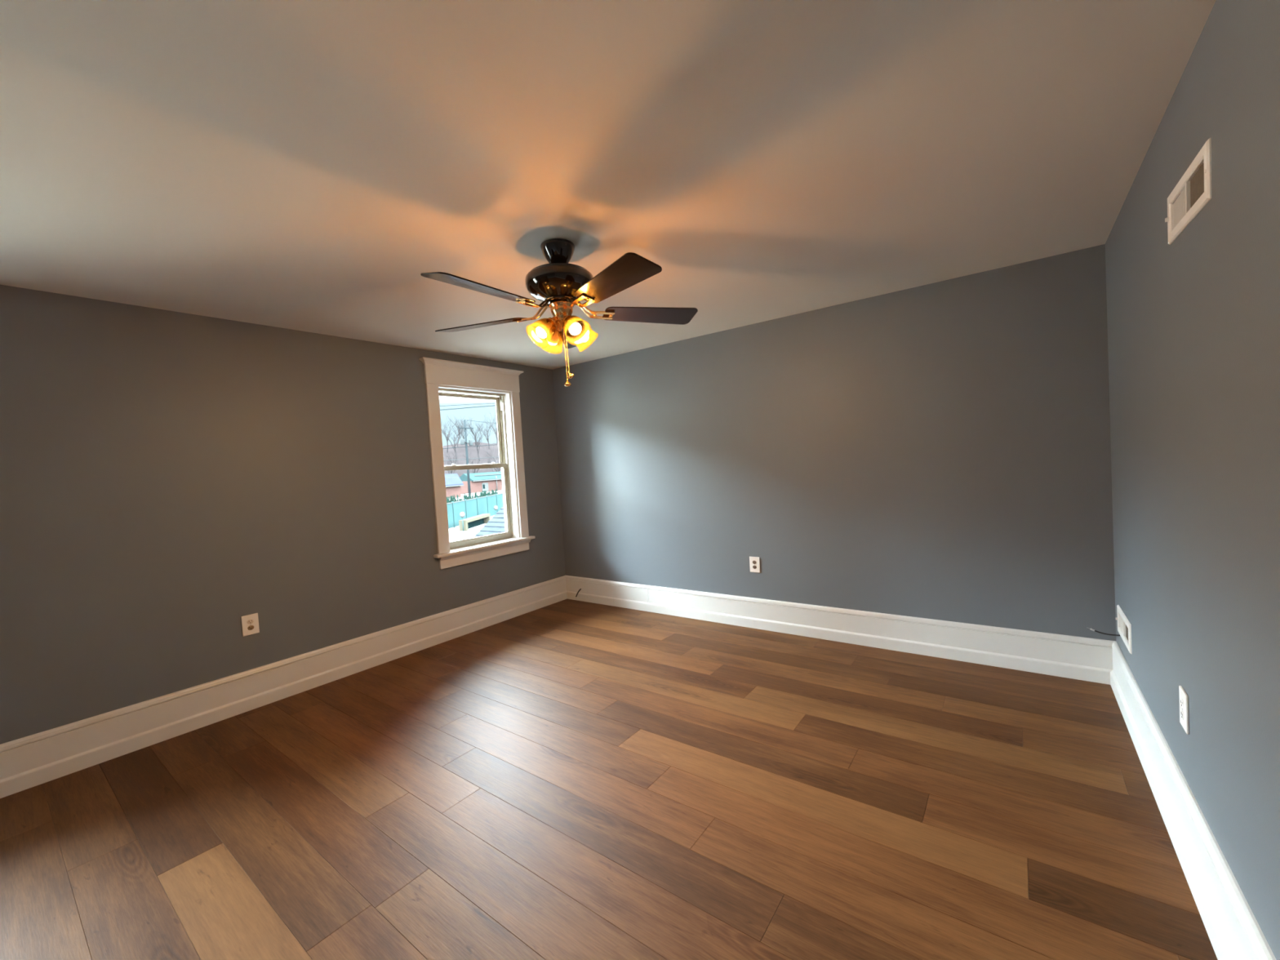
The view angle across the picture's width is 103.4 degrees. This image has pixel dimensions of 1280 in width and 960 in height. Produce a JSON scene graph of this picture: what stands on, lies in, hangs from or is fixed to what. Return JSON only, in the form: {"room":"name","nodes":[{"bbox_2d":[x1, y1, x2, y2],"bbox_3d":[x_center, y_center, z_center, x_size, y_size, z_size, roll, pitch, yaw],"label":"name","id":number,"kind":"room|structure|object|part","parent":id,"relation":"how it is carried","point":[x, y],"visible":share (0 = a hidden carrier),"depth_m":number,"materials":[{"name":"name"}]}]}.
{"room":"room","nodes":[
{"label":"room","id":0,"kind":"room"},
{"bbox_2d":[0,284,565,744],"bbox_3d":[-2.574,0.222,3.244,0.200,2.440,5.900,-2,2,37],"label":"wall","id":1,"kind":"structure","parent":0,"point":[168,478],"depth_m":3.02,"materials":[{"name":"paint"}]},
{"bbox_2d":[240,613,259,636],"bbox_3d":[-2.460,0.913,3.189,0.009,0.127,0.087,-2,2,37],"label":"wall outlet","id":2,"kind":"object","parent":1,"relation":"attached to","point":[250,623],"visible":1,"depth_m":3.19,"materials":[{"name":"white plastic"}]},
{"bbox_2d":[247,625,253,630],"bbox_3d":[-2.457,0.933,3.188,0.002,0.030,0.034,-2,2,37],"label":"receptacle","id":3,"kind":"object","parent":2,"relation":"attached to","point":[249,627],"depth_m":3.19,"materials":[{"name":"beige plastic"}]},
{"bbox_2d":[247,619,253,623],"bbox_3d":[-2.459,0.894,3.187,0.002,0.030,0.034,-2,2,37],"label":"receptacle","id":4,"kind":"object","parent":2,"relation":"attached to","point":[249,621],"depth_m":3.19,"materials":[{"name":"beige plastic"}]},
{"bbox_2d":[0,575,567,798],"bbox_3d":[-2.475,1.321,3.131,0.032,0.243,5.700,-2,2,37],"label":"baseboard","id":5,"kind":"structure","parent":1,"relation":"attached to","point":[33,760],"depth_m":3.08,"materials":[{"name":"white paint"}]},
{"bbox_2d":[419,356,535,568],"bbox_3d":[-1.520,-0.154,4.657,0.300,1.758,1.060,-2,2,37],"label":"window","id":6,"kind":"structure","parent":1,"relation":"in","point":[516,538],"depth_m":4.65,"materials":[{"name":"white paint"}]},
{"bbox_3d":[-1.699,-0.093,4.246,0.021,1.423,0.103,-2,2,37],"label":"casing","id":7,"kind":"part","parent":6,"relation":"part of","materials":[{"name":"white paint"}]},
{"bbox_3d":[-1.595,-0.449,4.690,0.035,0.686,0.744,-2,2,37],"label":"sash","id":8,"kind":"part","parent":6,"relation":"part of","materials":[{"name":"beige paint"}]},
{"bbox_3d":[-1.477,-1.014,4.553,0.059,0.040,1.049,-2,2,37],"label":"crown moulding","id":9,"kind":"part","parent":6,"relation":"part of","materials":[{"name":"white paint"}]},
{"bbox_3d":[-1.485,-0.917,4.566,0.025,0.175,0.981,-2,2,37],"label":"head casing","id":10,"kind":"part","parent":6,"relation":"part of","materials":[{"name":"white paint"}]},
{"bbox_3d":[-1.516,0.219,4.683,0.030,0.720,0.744,-2,2,37],"label":"sash","id":11,"kind":"part","parent":6,"relation":"part of","materials":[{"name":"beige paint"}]},
{"bbox_3d":[-1.539,0.600,4.730,0.140,0.041,0.748,-2,2,37],"label":"sill","id":12,"kind":"part","parent":6,"relation":"part of","materials":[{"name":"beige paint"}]},
{"bbox_3d":[-1.418,0.603,4.640,0.160,0.026,1.060,-2,2,37],"label":"sill","id":13,"kind":"part","parent":6,"relation":"part of","materials":[{"name":"white paint"}]},
{"bbox_3d":[-1.178,-0.147,4.946,0.021,1.423,0.094,-2,2,37],"label":"casing","id":14,"kind":"part","parent":6,"relation":"part of","materials":[{"name":"white paint"}]},
{"bbox_2d":[0,0,1216,369],"bbox_3d":[-0.895,-1.112,1.767,4.728,0.120,6.100,-2,2,37],"label":"ceiling","id":15,"kind":"structure","parent":0,"point":[299,165],"depth_m":1.65,"materials":[{"name":"paint"}]},
{"bbox_2d":[420,238,697,386],"bbox_3d":[-0.396,-0.769,2.350,1.339,0.661,1.278,-2,2,37],"label":"ceiling fan","id":16,"kind":"object","parent":15,"relation":"hanging from","point":[559,284],"visible":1,"depth_m":2.30,"materials":[{"name":"black metal"}]},
{"bbox_3d":[-0.628,-0.767,2.030,0.162,0.006,0.473,13,11,34],"label":"blade","id":17,"kind":"part","parent":16,"relation":"part of","materials":[{"name":"brown wood"}]},
{"bbox_3d":[-0.789,-0.774,2.524,0.473,0.006,0.162,-3,15,18],"label":"blade","id":18,"kind":"part","parent":16,"relation":"part of","materials":[{"name":"brown wood"}]},
{"bbox_3d":[-0.441,-0.695,2.332,0.060,0.060,0.085,-1,45,53],"label":"light bulb","id":19,"kind":"part","parent":16,"relation":"part of","materials":[{"name":"beige glass"}]},
{"bbox_2d":[546,316,557,328],"bbox_3d":[-0.406,-0.740,2.358,0.055,0.055,0.044,-1,45,53],"label":"socket","id":20,"kind":"object","parent":16,"relation":"attached to","point":[552,322],"depth_m":2.34,"materials":[{"name":"gold metal"}]},
{"bbox_3d":[-0.422,-0.700,2.467,0.060,0.060,0.085,-5,-40,-37],"label":"light bulb","id":21,"kind":"part","parent":16,"relation":"part of","materials":[{"name":"beige glass"}]},
{"bbox_2d":[552,323,562,331],"bbox_3d":[-0.397,-0.742,2.429,0.055,0.055,0.044,-5,-40,-37],"label":"socket","id":22,"kind":"object","parent":16,"relation":"attached to","point":[557,328],"depth_m":2.42,"materials":[{"name":"gold metal"}]},
{"bbox_3d":[-0.353,-0.599,2.387,0.005,0.249,0.012,-5,3,-41],"label":"pull chain","id":23,"kind":"part","parent":16,"relation":"part of","materials":[{"name":"gold metal"}]},
{"bbox_3d":[-0.344,-0.629,2.374,0.011,0.240,0.005,-3,2,11],"label":"pull chain","id":24,"kind":"part","parent":16,"relation":"part of","materials":[{"name":"gold metal"}]},
{"bbox_3d":[-0.342,-0.460,2.389,0.033,0.035,0.033,-2,2,37],"label":"chain pull","id":25,"kind":"part","parent":16,"relation":"part of","materials":[{"name":"gold metal"}]},
{"bbox_2d":[563,315,574,327],"bbox_3d":[-0.336,-0.743,2.349,0.055,0.055,0.044,-5,44,-37],"label":"socket","id":26,"kind":"object","parent":16,"relation":"attached to","point":[566,318],"depth_m":2.33,"materials":[{"name":"gold metal"}]},
{"bbox_3d":[-0.329,-0.496,2.379,0.033,0.035,0.033,-20,18,36],"label":"chain pull","id":27,"kind":"part","parent":16,"relation":"part of","materials":[{"name":"gold metal"}]},
{"bbox_3d":[-0.305,-0.702,2.313,0.060,0.060,0.085,-5,44,-37],"label":"light bulb","id":28,"kind":"part","parent":16,"relation":"part of","materials":[{"name":"beige glass"}]},
{"bbox_3d":[-0.370,-0.809,2.828,0.162,0.006,0.473,-16,2,0],"label":"blade","id":29,"kind":"part","parent":16,"relation":"part of","materials":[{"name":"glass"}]},
{"bbox_3d":[-0.287,-0.708,2.449,0.085,0.060,0.060,44,-25,-28],"label":"light bulb","id":30,"kind":"part","parent":16,"relation":"part of","materials":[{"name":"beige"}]},
{"bbox_3d":[-0.110,-0.798,2.030,0.162,0.006,0.473,11,-7,-35],"label":"blade","id":31,"kind":"part","parent":16,"relation":"part of","materials":[{"name":"brown wood"}]},
{"bbox_3d":[0.050,-0.824,2.523,0.473,0.006,0.162,-4,-11,-18],"label":"blade","id":32,"kind":"part","parent":16,"relation":"part of","materials":[{"name":"brown wood"}]},
{"bbox_2d":[0,599,1217,959],"bbox_3d":[-0.747,1.383,1.851,4.328,0.002,5.700,-2,2,37],"label":"floor","id":33,"kind":"structure","parent":0,"point":[566,779],"depth_m":2.02,"materials":[{"name":"brown wood"}]},
{"bbox_2d":[552,244,1115,640],"bbox_3d":[0.938,-0.018,4.173,4.328,2.440,0.200,-2,2,37],"label":"wall","id":34,"kind":"structure","parent":0,"point":[941,451],"depth_m":3.51,"materials":[{"name":"paint"}]},
{"bbox_2d":[749,556,759,573],"bbox_3d":[0.931,0.687,4.101,0.087,0.127,0.009,-2,2,37],"label":"wall outlet","id":35,"kind":"object","parent":34,"relation":"attached to","point":[754,562],"visible":1,"depth_m":4.10,"materials":[{"name":"white plastic"}]},
{"bbox_2d":[565,575,1115,684],"bbox_3d":[0.933,1.085,4.116,4.328,0.243,0.032,-2,2,37],"label":"baseboard","id":36,"kind":"structure","parent":34,"relation":"attached to","point":[1079,658],"depth_m":3.54,"materials":[{"name":"white paint"}]},
{"bbox_2d":[1105,0,1279,959],"bbox_3d":[1.054,0.097,0.536,0.200,2.440,5.900,-2,2,37],"label":"wall","id":37,"kind":"structure","parent":0,"point":[1193,321],"depth_m":1.34,"materials":[{"name":"paint"}]},
{"bbox_2d":[1086,626,1119,635],"bbox_3d":[2.512,0.823,2.733,0.141,0.028,0.010,-2,3,41],"label":"coaxial cable","id":38,"kind":"object","parent":37,"relation":"attached to","point":[1092,629],"visible":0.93,"depth_m":2.73,"materials":[{"name":"black rubber"}]},
{"bbox_2d":[1115,604,1132,653],"bbox_3d":[2.510,0.755,2.554,0.116,0.144,0.368,-2,2,37],"label":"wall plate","id":39,"kind":"object","parent":37,"relation":"in","point":[1124,626],"visible":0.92,"depth_m":2.57,"materials":[{"name":"white plastic"}]},
{"bbox_2d":[1178,685,1189,734],"bbox_3d":[1.781,0.752,1.655,0.009,0.127,0.087,-2,2,37],"label":"wall outlet","id":40,"kind":"object","parent":37,"relation":"attached to","point":[1184,697],"visible":1,"depth_m":1.64,"materials":[{"name":"white plastic"}]},
{"bbox_2d":[1180,698,1183,708],"bbox_3d":[1.778,0.733,1.656,0.002,0.030,0.034,-2,2,37],"label":"receptacle","id":41,"kind":"object","parent":40,"relation":"attached to","point":[1181,700],"depth_m":1.65,"materials":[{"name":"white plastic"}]},
{"bbox_2d":[1180,710,1184,719],"bbox_3d":[1.780,0.771,1.657,0.002,0.030,0.034,-2,2,37],"label":"receptacle","id":42,"kind":"object","parent":40,"relation":"attached to","point":[1182,712],"depth_m":1.65,"materials":[{"name":"white plastic"}]},
{"bbox_2d":[1164,137,1212,244],"bbox_3d":[1.626,-0.820,1.437,0.118,0.163,0.430,-2,2,36],"label":"air vent","id":43,"kind":"object","parent":37,"relation":"in","point":[1194,187],"visible":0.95,"depth_m":1.44,"materials":[{"name":"white plastic"}]},
{"bbox_2d":[1110,640,1275,959],"bbox_3d":[0.967,1.202,0.562,0.032,0.243,5.700,-2,2,37],"label":"baseboard","id":44,"kind":"structure","parent":37,"relation":"attached to","point":[1233,931],"depth_m":1.55,"materials":[{"name":"white paint"}]},
{"label":"outside","id":45,"kind":"structure","parent":0,"visible":0},
{"bbox_2d":[448,490,502,542],"bbox_3d":[-49.183,3.725,116.512,209.500,0.200,300.000,-2,2,37],"label":"ground","id":46,"kind":"structure","parent":45,"point":[455,535],"depth_m":39.72,"materials":[{"name":"white snow"}]},
{"bbox_2d":[444,473,463,497],"bbox_3d":[-38.651,1.279,97.568,3.960,4.700,7.900,-2,2,37],"label":"shed","id":47,"kind":"object","parent":46,"relation":"on","point":[453,482],"visible":0.36,"depth_m":98.55,"materials":[{"name":"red brick"}]},
{"bbox_2d":[459,511,464,531],"bbox_3d":[-14.137,3.315,40.297,0.380,1.560,0.380,-2,2,37],"label":"lamp","id":48,"kind":"object","parent":46,"relation":"on","point":[462,513],"visible":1,"depth_m":40.19,"materials":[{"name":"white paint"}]},
{"bbox_3d":[-14.170,2.757,40.278,0.380,0.440,0.380,-2,2,37],"label":"globe","id":49,"kind":"part","parent":48,"relation":"part of"},
{"bbox_2d":[457,419,473,497],"bbox_3d":[-24.922,-2.558,73.329,0.711,12.351,2.500,-2,2,37],"label":"utility pole","id":50,"kind":"object","parent":46,"relation":"on","point":[462,440],"visible":0.97,"depth_m":73.29,"materials":[{"name":"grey wood"}]},
{"bbox_2d":[442,444,497,448],"bbox_3d":[-20.086,-5.822,80.253,0.070,2.161,38.306,-2,2,37],"label":"power line","id":51,"kind":"object","parent":50,"relation":"attached to","point":[495,444],"visible":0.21,"depth_m":73.94,"materials":[{"name":"metal"}]},
{"bbox_2d":[447,457,494,460],"bbox_3d":[-19.608,-3.872,80.970,0.090,1.326,48.570,-2,2,37],"label":"power line","id":52,"kind":"object","parent":50,"relation":"attached to","point":[486,457],"visible":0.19,"depth_m":74.39,"materials":[{"name":"grey metal"}]},
{"bbox_2d":[446,488,497,502],"bbox_3d":[-17.485,2.709,48.586,1.194,2.637,18.659,-3,2,7],"label":"hedge","id":53,"kind":"object","parent":46,"relation":"on","point":[450,499],"visible":0.16,"depth_m":51.37,"materials":[{"name":"green plant"}]},
{"bbox_2d":[458,513,490,531],"bbox_3d":[-13.998,3.566,43.035,0.600,0.860,5.200,-3,2,5],"label":"frame","id":54,"kind":"object","parent":46,"relation":"on","point":[475,521],"visible":0.95,"depth_m":42.77,"materials":[{"name":"white wood"}]},
{"bbox_3d":[-14.179,3.779,40.598,0.600,0.620,0.300,-3,2,5],"label":"post","id":55,"kind":"part","parent":54,"relation":"part of","materials":[{"name":"beige wood"}]},
{"bbox_3d":[-14.215,3.699,43.056,0.050,0.620,4.600,-3,2,5],"label":"panel","id":56,"kind":"part","parent":54,"relation":"part of","materials":[{"name":"green fabric"}]},
{"bbox_3d":[-13.803,3.593,45.480,0.600,0.620,0.300,-3,2,5],"label":"post","id":57,"kind":"part","parent":54,"relation":"part of","materials":[{"name":"beige wood"}]},
{"bbox_2d":[446,493,503,528],"bbox_3d":[-15.745,2.748,47.514,0.131,2.400,17.257,-3,2,5],"label":"fence","id":58,"kind":"object","parent":46,"relation":"on","point":[476,506],"visible":0.52,"depth_m":47.60,"materials":[{"name":"teal paint"}]},
{"bbox_3d":[-16.044,2.972,43.452,0.110,2.260,0.100,-3,2,5],"label":"post","id":59,"kind":"part","parent":58,"relation":"part of","materials":[{"name":"teal paint"}]},
{"bbox_3d":[-15.845,2.874,46.043,0.110,2.260,0.100,-3,2,5],"label":"post","id":60,"kind":"part","parent":58,"relation":"part of","materials":[{"name":"teal paint"}]},
{"bbox_3d":[-15.817,1.796,47.483,0.100,0.070,17.257,-3,2,5],"label":"rail","id":61,"kind":"part","parent":58,"relation":"part of","materials":[{"name":"teal wood"}]},
{"bbox_2d":[459,471,502,493],"bbox_3d":[-33.847,0.094,126.678,7.120,4.550,43.000,-2,2,37],"label":"brick building","id":62,"kind":"structure","parent":46,"relation":"on","point":[479,482],"depth_m":118.25,"materials":[{"name":"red brick"}]},
{"bbox_3d":[-36.268,1.644,118.360,0.100,2.000,1.700,-2,2,37],"label":"door","id":63,"kind":"part","parent":62,"relation":"part of","materials":[{"name":"white"}]},
{"bbox_2d":[472,506,505,537],"bbox_3d":[-0.785,2.181,10.151,4.300,4.256,3.777,-2,2,37],"label":"shingle roof","id":64,"kind":"structure","parent":46,"relation":"on","point":[496,524],"depth_m":10.34,"materials":[{"name":"grey concrete"}]},
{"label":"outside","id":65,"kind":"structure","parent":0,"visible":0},
{"bbox_2d":[442,442,501,476],"bbox_3d":[-60.412,-5.053,156.641,61.970,16.164,132.000,-2,2,37],"label":"hillside","id":66,"kind":"structure","parent":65,"point":[471,449],"depth_m":152.21,"materials":[{"name":"grey"}]},
{"bbox_2d":[440,417,458,452],"bbox_3d":[-56.579,-14.019,149.927,6.839,11.706,8.895,-2,2,40],"label":"bare tree","id":67,"kind":"object","parent":66,"relation":"on","point":[444,429],"visible":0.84,"depth_m":149.28,"materials":[{"name":"grey plant"}]},
{"bbox_2d":[444,449,460,473],"bbox_3d":[-47.836,-2.592,126.353,7.426,10.126,5.886,-2,2,37],"label":"bare tree","id":68,"kind":"object","parent":66,"relation":"on","point":[447,463],"visible":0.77,"depth_m":126.17,"materials":[{"name":"grey plant"}]},
{"bbox_2d":[441,422,468,462],"bbox_3d":[-51.522,-10.791,140.030,8.005,11.577,8.237,-4,2,-7],"label":"bare tree","id":69,"kind":"object","parent":66,"relation":"on","point":[454,437],"visible":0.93,"depth_m":139.81,"materials":[{"name":"grey plant"}]},
{"bbox_2d":[447,413,469,446],"bbox_3d":[-59.691,-15.874,166.670,6.845,11.774,8.634,-4,2,-4],"label":"bare tree","id":70,"kind":"object","parent":66,"relation":"on","point":[461,420],"visible":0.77,"depth_m":165.20,"materials":[{"name":"grey plant"}]},
{"bbox_2d":[456,422,470,444],"bbox_3d":[-53.337,-13.420,153.773,5.729,9.855,7.227,-5,2,-35],"label":"bare tree","id":71,"kind":"object","parent":66,"relation":"on","point":[459,423],"visible":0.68,"depth_m":153.91,"materials":[{"name":"grey plant"}]},
{"bbox_2d":[462,417,484,445],"bbox_3d":[-55.817,-16.024,170.656,7.836,11.333,8.063,-3,2,12],"label":"bare tree","id":72,"kind":"object","parent":66,"relation":"on","point":[466,418],"visible":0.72,"depth_m":170.82,"materials":[{"name":"grey plant"}]},
{"bbox_2d":[464,453,484,473],"bbox_3d":[-42.696,-2.855,130.566,6.739,9.746,6.935,-5,2,-38],"label":"bare tree","id":73,"kind":"object","parent":66,"relation":"on","point":[472,453],"visible":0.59,"depth_m":130.01,"materials":[{"name":"grey plant"}]},
{"bbox_2d":[466,422,486,460],"bbox_3d":[-46.956,-11.161,144.547,6.713,11.492,8.732,-3,2,9],"label":"bare tree","id":74,"kind":"object","parent":66,"relation":"on","point":[475,439],"visible":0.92,"depth_m":145.11,"materials":[{"name":"grey plant"}]},
{"bbox_2d":[473,416,496,448],"bbox_3d":[-49.144,-14.942,161.946,8.190,11.845,8.428,-4,2,-19],"label":"bare tree","id":75,"kind":"object","parent":66,"relation":"on","point":[487,430],"visible":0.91,"depth_m":161.76,"materials":[{"name":"grey plant"}]},
{"bbox_2d":[484,411,497,443],"bbox_3d":[-50.225,-17.979,179.001,8.206,14.047,10.674,-2,2,27],"label":"bare tree","id":76,"kind":"object","parent":66,"relation":"on","point":[488,411],"visible":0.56,"depth_m":178.03,"materials":[{"name":"grey plant"}]},
{"bbox_2d":[482,442,501,471],"bbox_3d":[-39.317,-4.444,137.523,7.057,12.081,9.180,-4,2,-22],"label":"bare tree","id":77,"kind":"object","parent":66,"relation":"on","point":[494,442],"visible":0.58,"depth_m":136.72,"materials":[{"name":"grey plant"}]},
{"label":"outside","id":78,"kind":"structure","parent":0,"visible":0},
{"bbox_2d":[440,404,495,410],"bbox_3d":[-5.825,-2.471,17.244,0.022,1.909,15.367,-2,2,37],"label":"power line","id":79,"kind":"object","parent":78,"point":[494,405],"visible":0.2,"depth_m":17.18,"materials":[{"name":"metal"}]}
]}

